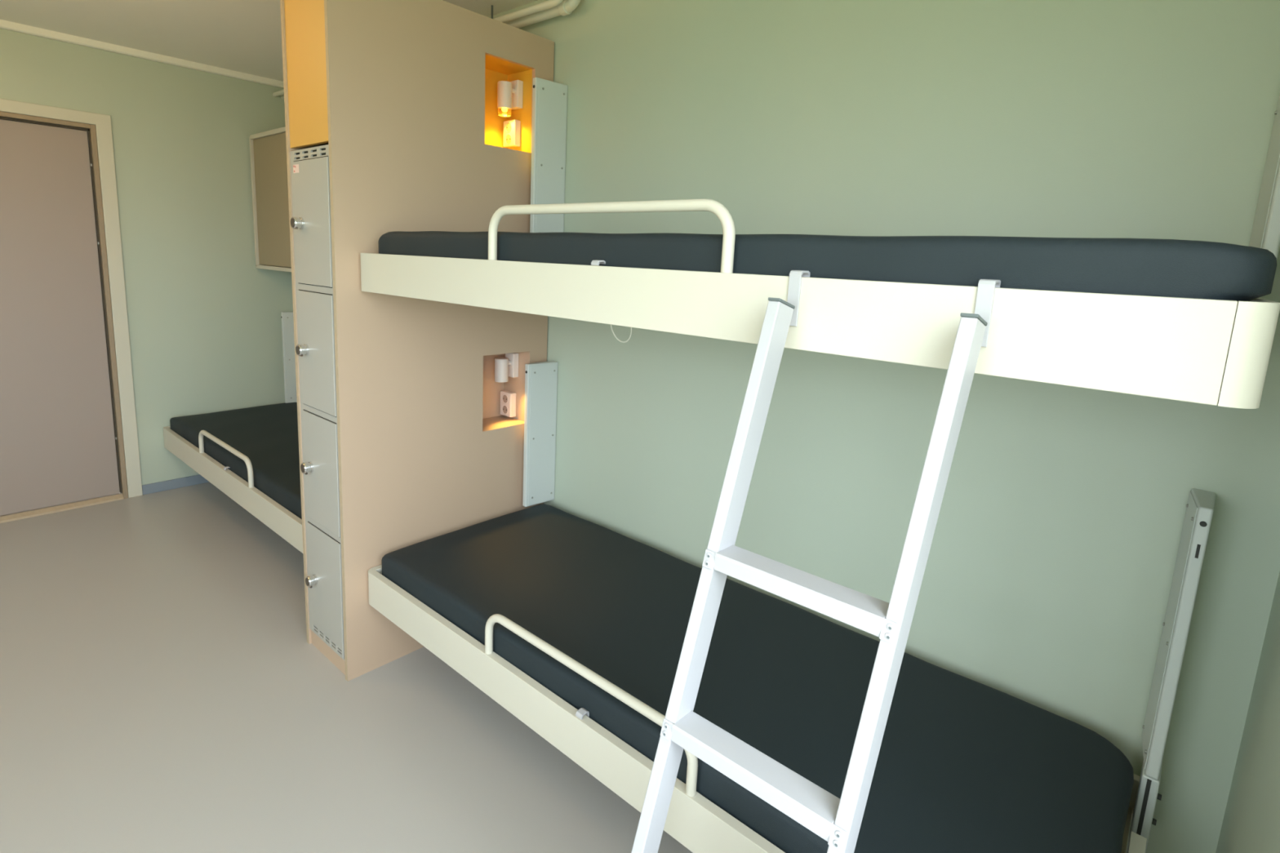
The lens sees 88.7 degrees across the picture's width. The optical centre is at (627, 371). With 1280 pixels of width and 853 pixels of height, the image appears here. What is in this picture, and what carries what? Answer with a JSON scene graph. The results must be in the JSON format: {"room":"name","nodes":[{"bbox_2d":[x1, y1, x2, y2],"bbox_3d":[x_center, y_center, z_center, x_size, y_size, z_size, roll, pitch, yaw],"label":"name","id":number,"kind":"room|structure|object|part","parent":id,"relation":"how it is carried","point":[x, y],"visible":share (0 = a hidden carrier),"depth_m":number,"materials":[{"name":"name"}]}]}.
{"room":"dormitory","nodes":[
{"label":"dormitory","id":0,"kind":"room"},
{"bbox_2d":[0,28,293,484],"bbox_3d":[-3.258,-0.429,3.086,0.120,2.432,3.250,11,13,41],"label":"wall","id":1,"kind":"structure","parent":0,"point":[205,323],"depth_m":3.75,"materials":[{"name":"green paint"}]},
{"bbox_2d":[0,98,142,523],"bbox_3d":[-3.131,-0.273,3.250,0.131,2.080,1.032,11,13,41],"label":"door","id":2,"kind":"structure","parent":1,"relation":"in","point":[64,433],"depth_m":3.40,"materials":[{"name":"taupe laminate"},{"name":"white paint"},{"name":"oak"}]},
{"bbox_2d":[0,19,284,88],"bbox_3d":[-3.147,-1.599,2.834,0.034,0.034,3.250,11,13,41],"label":"trim","id":3,"kind":"structure","parent":1,"relation":"attached to","point":[4,24],"depth_m":3.43,"materials":[{"name":"white paint"}]},
{"bbox_2d":[142,474,209,494],"bbox_3d":[-2.487,0.636,4.108,0.010,0.058,0.917,11,13,41],"label":"baseboard","id":4,"kind":"structure","parent":1,"relation":"attached to","point":[171,484],"depth_m":3.88,"materials":[{"name":"grey plastic"}]},
{"bbox_2d":[163,426,303,554],"bbox_3d":[-1.666,0.425,3.409,2.062,0.248,0.782,11,13,41],"label":"bunk bed","id":5,"kind":"object","parent":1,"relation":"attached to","point":[282,522],"visible":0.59,"depth_m":3.00,"materials":[{"name":"beige"}]},
{"bbox_3d":[-1.930,0.402,3.132,0.703,0.134,0.022,11,13,41],"label":"guard rail","id":6,"kind":"part","parent":5,"relation":"part of","materials":[{"name":"beige metal"}]},
{"bbox_2d":[169,402,302,519],"bbox_3d":[-1.675,0.439,3.400,1.976,0.160,0.702,11,13,41],"label":"mattress","id":7,"kind":"object","parent":5,"relation":"on","point":[268,434],"visible":0.37,"depth_m":3.36,"materials":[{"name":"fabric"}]},
{"bbox_2d":[0,0,537,81],"bbox_3d":[-1.435,-1.333,1.333,4.857,0.100,3.490,11,13,41],"label":"ceiling","id":8,"kind":"structure","parent":0,"point":[242,36],"depth_m":3.02,"materials":[{"name":"white paint"}]},
{"bbox_2d":[272,0,580,100],"bbox_3d":[-1.151,-1.526,3.152,2.616,0.106,0.090,11,13,41],"label":"ceiling pipe","id":9,"kind":"object","parent":8,"relation":"hanging from","point":[548,9],"visible":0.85,"depth_m":2.43,"materials":[{"name":"white metal"}]},
{"bbox_2d":[557,0,572,16],"bbox_3d":[-0.227,-1.322,2.380,0.033,0.046,0.047,11,13,41],"label":"socket","id":10,"kind":"object","parent":9,"relation":"attached to","point":[563,10],"depth_m":2.36,"materials":[{"name":"beige plastic"}]},
{"bbox_2d":[0,482,693,852],"bbox_3d":[-1.547,1.160,1.760,4.857,0.100,3.490,11,13,41],"label":"floor","id":11,"kind":"structure","parent":0,"point":[163,689],"depth_m":2.02,"materials":[{"name":"plastic"}]},
{"bbox_2d":[280,0,554,681],"bbox_3d":[-0.737,-0.124,2.467,0.325,2.262,0.865,11,13,41],"label":"wall","id":12,"kind":"structure","parent":11,"relation":"on","point":[402,95],"depth_m":2.21,"materials":[{"name":"beige laminate"}]},
{"bbox_3d":[-0.851,-0.146,2.567,0.018,2.262,0.864,11,13,41],"label":"panel","id":13,"kind":"part","parent":12,"relation":"part of","materials":[{"name":"beige laminate"}]},
{"bbox_3d":[-0.977,-0.945,2.009,0.289,0.476,0.016,11,13,41],"label":"panel","id":14,"kind":"part","parent":12,"relation":"part of","materials":[{"name":"orange laminate"}]},
{"bbox_2d":[289,144,344,660],"bbox_3d":[-0.917,0.119,2.315,0.288,1.695,0.414,11,13,41],"label":"locker","id":15,"kind":"object","parent":12,"relation":"on","point":[310,222],"visible":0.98,"depth_m":2.16,"materials":[{"name":"grey metal"}]},
{"bbox_3d":[-1.002,-0.472,2.077,0.254,0.389,0.004,11,13,41],"label":"door","id":16,"kind":"part","parent":15,"relation":"part of","materials":[{"name":"grey metal"}]},
{"bbox_3d":[-1.020,-0.065,2.147,0.254,0.387,0.004,11,13,41],"label":"door","id":17,"kind":"part","parent":15,"relation":"part of","materials":[{"name":"grey metal"}]},
{"bbox_3d":[-1.038,0.339,2.216,0.254,0.384,0.004,11,13,41],"label":"door","id":18,"kind":"part","parent":15,"relation":"part of","materials":[{"name":"grey metal"}]},
{"bbox_3d":[-1.057,0.759,2.288,0.254,0.419,0.004,11,13,41],"label":"door","id":19,"kind":"part","parent":15,"relation":"part of","materials":[{"name":"grey metal"}]},
{"bbox_2d":[494,352,518,382],"bbox_3d":[-0.496,-0.020,2.658,0.064,0.112,0.100,11,13,41],"label":"reading lamp","id":20,"kind":"object","parent":12,"relation":"attached to","point":[504,367],"visible":0.97,"depth_m":2.63,"materials":[{"name":"white metal"}]},
{"bbox_3d":[-0.508,-0.008,2.640,0.055,0.094,0.055,11,13,41],"label":"lamp shade","id":21,"kind":"part","parent":20,"relation":"part of","materials":[{"name":"white metal"}]},
{"bbox_3d":[-0.474,-0.030,2.687,0.056,0.100,0.027,11,13,41],"label":"plate","id":22,"kind":"part","parent":20,"relation":"part of","materials":[{"name":"white metal"}]},
{"bbox_2d":[500,390,515,417],"bbox_3d":[-0.497,0.133,2.724,0.072,0.101,0.032,11,13,41],"label":"wall socket","id":23,"kind":"object","parent":12,"relation":"attached to","point":[508,398],"visible":1,"depth_m":2.71,"materials":[{"name":"beige plastic"}]},
{"bbox_2d":[502,404,507,413],"bbox_3d":[-0.508,0.157,2.717,0.038,0.038,0.001,11,13,41],"label":"outlet","id":24,"kind":"object","parent":23,"relation":"attached to","point":[504,407],"depth_m":2.72,"materials":[{"name":"grey plastic"}]},
{"bbox_2d":[502,394,507,403],"bbox_3d":[-0.506,0.112,2.709,0.038,0.038,0.001,11,13,41],"label":"outlet","id":25,"kind":"object","parent":23,"relation":"attached to","point":[504,397],"depth_m":2.71,"materials":[{"name":"grey plastic"}]},
{"bbox_2d":[497,80,523,116],"bbox_3d":[-0.450,-1.039,2.484,0.064,0.136,0.100,11,13,41],"label":"reading lamp","id":26,"kind":"object","parent":12,"relation":"attached to","point":[509,94],"visible":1,"depth_m":2.45,"materials":[{"name":"white metal"}]},
{"bbox_3d":[-0.462,-1.039,2.464,0.055,0.094,0.055,11,13,41],"label":"lamp shade","id":27,"kind":"part","parent":26,"relation":"part of","materials":[{"name":"white metal"}]},
{"bbox_3d":[-0.428,-1.061,2.510,0.056,0.100,0.027,11,13,41],"label":"plate","id":28,"kind":"part","parent":26,"relation":"part of","materials":[{"name":"white metal"}]},
{"bbox_2d":[502,119,520,147],"bbox_3d":[-0.450,-0.924,2.543,0.072,0.097,0.032,11,13,41],"label":"wall socket","id":29,"kind":"object","parent":12,"relation":"attached to","point":[512,128],"visible":1,"depth_m":2.53,"materials":[{"name":"beige plastic"}]},
{"bbox_2d":[505,133,511,144],"bbox_3d":[-0.461,-0.901,2.536,0.038,0.038,0.001,11,13,41],"label":"outlet","id":30,"kind":"object","parent":29,"relation":"attached to","point":[508,136],"depth_m":2.54,"materials":[{"name":"grey plastic"}]},
{"bbox_2d":[505,122,511,132],"bbox_3d":[-0.459,-0.944,2.528,0.038,0.038,0.001,11,13,41],"label":"outlet","id":31,"kind":"object","parent":29,"relation":"attached to","point":[508,125],"depth_m":2.53,"materials":[{"name":"grey plastic"}]},
{"bbox_2d":[522,360,558,506],"bbox_3d":[-0.356,0.253,2.667,0.042,0.589,0.146,11,13,41],"label":"wall bracket","id":32,"kind":"object","parent":12,"relation":"attached to","point":[540,378],"visible":1,"depth_m":2.65,"materials":[{"name":"grey metal"}]},
{"bbox_2d":[631,270,1000,852],"bbox_3d":[0.192,0.585,0.967,0.363,1.452,0.458,11,13,41],"label":"ladder","id":33,"kind":"object","parent":11,"relation":"on","point":[837,821],"visible":0.98,"depth_m":0.93,"materials":[{"name":"white painted metal"},{"name":"grey plastic"}]},
{"bbox_2d":[488,0,1279,852],"bbox_3d":[-0.371,-0.250,2.795,4.857,2.432,0.120,11,13,41],"label":"wall","id":34,"kind":"structure","parent":0,"point":[1046,582],"depth_m":1.65,"materials":[{"name":"green paint"}]},
{"bbox_2d":[248,126,291,271],"bbox_3d":[-1.418,-0.885,3.384,2.062,0.782,0.248,11,13,41],"label":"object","id":35,"kind":"object","parent":34,"relation":"attached to","point":[268,149],"visible":0.25,"depth_m":3.80,"materials":[{"name":"beige"}]},
{"bbox_3d":[-1.485,-0.504,3.392,2.062,0.022,0.098,11,13,41],"label":"rail","id":36,"kind":"part","parent":35,"relation":"part of","materials":[{"name":"beige"}]},
{"bbox_2d":[280,311,297,403],"bbox_3d":[-2.139,-0.092,4.221,0.042,0.589,0.146,11,13,41],"label":"wall bracket","id":37,"kind":"object","parent":34,"relation":"attached to","point":[287,321],"visible":0.54,"depth_m":4.18,"materials":[{"name":"grey metal"}]},
{"bbox_2d":[529,77,567,232],"bbox_3d":[-0.299,-0.787,2.480,0.042,0.589,0.146,11,13,41],"label":"wall bracket","id":38,"kind":"object","parent":34,"relation":"attached to","point":[549,98],"visible":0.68,"depth_m":2.46,"materials":[{"name":"grey metal"}]},
{"bbox_2d":[360,199,1279,408],"bbox_3d":[0.187,-0.230,1.661,2.062,0.319,0.782,11,13,41],"label":"bunk bed","id":39,"kind":"object","parent":34,"relation":"attached to","point":[1203,351],"visible":0.99,"depth_m":0.97,"materials":[{"name":"beige metal"}]},
{"bbox_3d":[-0.075,-0.288,1.379,0.703,0.134,0.022,11,13,41],"label":"guard rail","id":40,"kind":"part","parent":39,"relation":"part of","materials":[{"name":"beige metal"}]},
{"bbox_3d":[0.096,-0.193,1.593,2.026,0.118,0.552,11,13,41],"label":"rail","id":41,"kind":"part","parent":39,"relation":"part of","materials":[{"name":"beige metal"}]},
{"bbox_2d":[378,231,1276,301],"bbox_3d":[0.192,-0.248,1.635,2.018,0.160,0.702,11,13,41],"label":"mattress","id":42,"kind":"object","parent":39,"relation":"on","point":[1150,267],"visible":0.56,"depth_m":0.96,"materials":[{"name":"fabric"}]},
{"bbox_3d":[0.865,-0.044,0.922,0.035,0.118,0.552,11,13,41],"label":"corner rail","id":43,"kind":"part","parent":39,"relation":"part of","materials":[{"name":"beige metal"}]},
{"bbox_2d":[1126,488,1216,852],"bbox_3d":[1.139,0.642,1.378,0.044,0.789,0.148,10,12,37],"label":"wall bracket","id":44,"kind":"object","parent":34,"relation":"attached to","point":[1200,505],"visible":0.98,"depth_m":1.33,"materials":[{"name":"grey metal"}]},
{"bbox_2d":[368,564,1146,852],"bbox_3d":[0.142,0.775,1.833,2.062,0.248,0.782,11,13,41],"label":"bunk bed","id":45,"kind":"object","parent":44,"relation":"attached to","point":[695,822],"visible":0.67,"depth_m":1.56,"materials":[{"name":"beige metal"}]},
{"bbox_3d":[0.049,0.848,1.771,2.026,0.118,0.552,11,13,41],"label":"rail","id":46,"kind":"part","parent":45,"relation":"part of","materials":[{"name":"beige"}]},
{"bbox_3d":[-0.122,0.753,1.557,0.703,0.134,0.022,11,13,41],"label":"guard rail","id":47,"kind":"part","parent":45,"relation":"part of","materials":[{"name":"beige metal"}]},
{"bbox_2d":[381,503,1133,852],"bbox_3d":[0.141,0.789,1.830,1.989,0.160,0.722,11,13,41],"label":"mattress","id":48,"kind":"object","parent":45,"relation":"on","point":[964,765],"visible":0.85,"depth_m":1.56,"materials":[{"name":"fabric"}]},
{"bbox_3d":[0.138,0.877,1.851,2.012,0.018,0.732,11,13,41],"label":"board","id":49,"kind":"part","parent":45,"relation":"part of","materials":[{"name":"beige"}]},
{"bbox_3d":[0.391,0.812,2.128,2.062,0.098,0.022,11,13,41],"label":"rail","id":50,"kind":"part","parent":45,"relation":"part of","materials":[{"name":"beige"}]},
{"bbox_3d":[0.819,0.997,1.100,0.035,0.118,0.552,11,13,41],"label":"corner rail","id":51,"kind":"part","parent":45,"relation":"part of","materials":[{"name":"beige metal"}]},
{"bbox_3d":[1.122,0.935,1.420,0.030,0.198,0.122,11,13,41],"label":"hinge arm","id":52,"kind":"part","parent":44,"relation":"part of","materials":[{"name":"grey metal"}]},
{"bbox_3d":[1.133,0.541,1.374,0.002,0.577,0.128,9,12,35],"label":"plate","id":53,"kind":"part","parent":44,"relation":"part of","materials":[{"name":"grey metal"}]},
{"bbox_2d":[1248,93,1279,257],"bbox_3d":[1.198,-0.489,1.177,0.042,0.606,0.146,11,13,41],"label":"wall bracket","id":54,"kind":"object","parent":34,"relation":"attached to","point":[1265,233],"visible":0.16,"depth_m":1.18,"materials":[{"name":"grey"}]},
{"bbox_2d":[1215,571,1279,852],"bbox_3d":[0.276,0.256,0.007,0.120,2.432,3.250,11,13,41],"label":"wall","id":55,"kind":"structure","parent":0,"point":[1251,824],"depth_m":1.17,"materials":[{"name":"green paint"}]}
]}

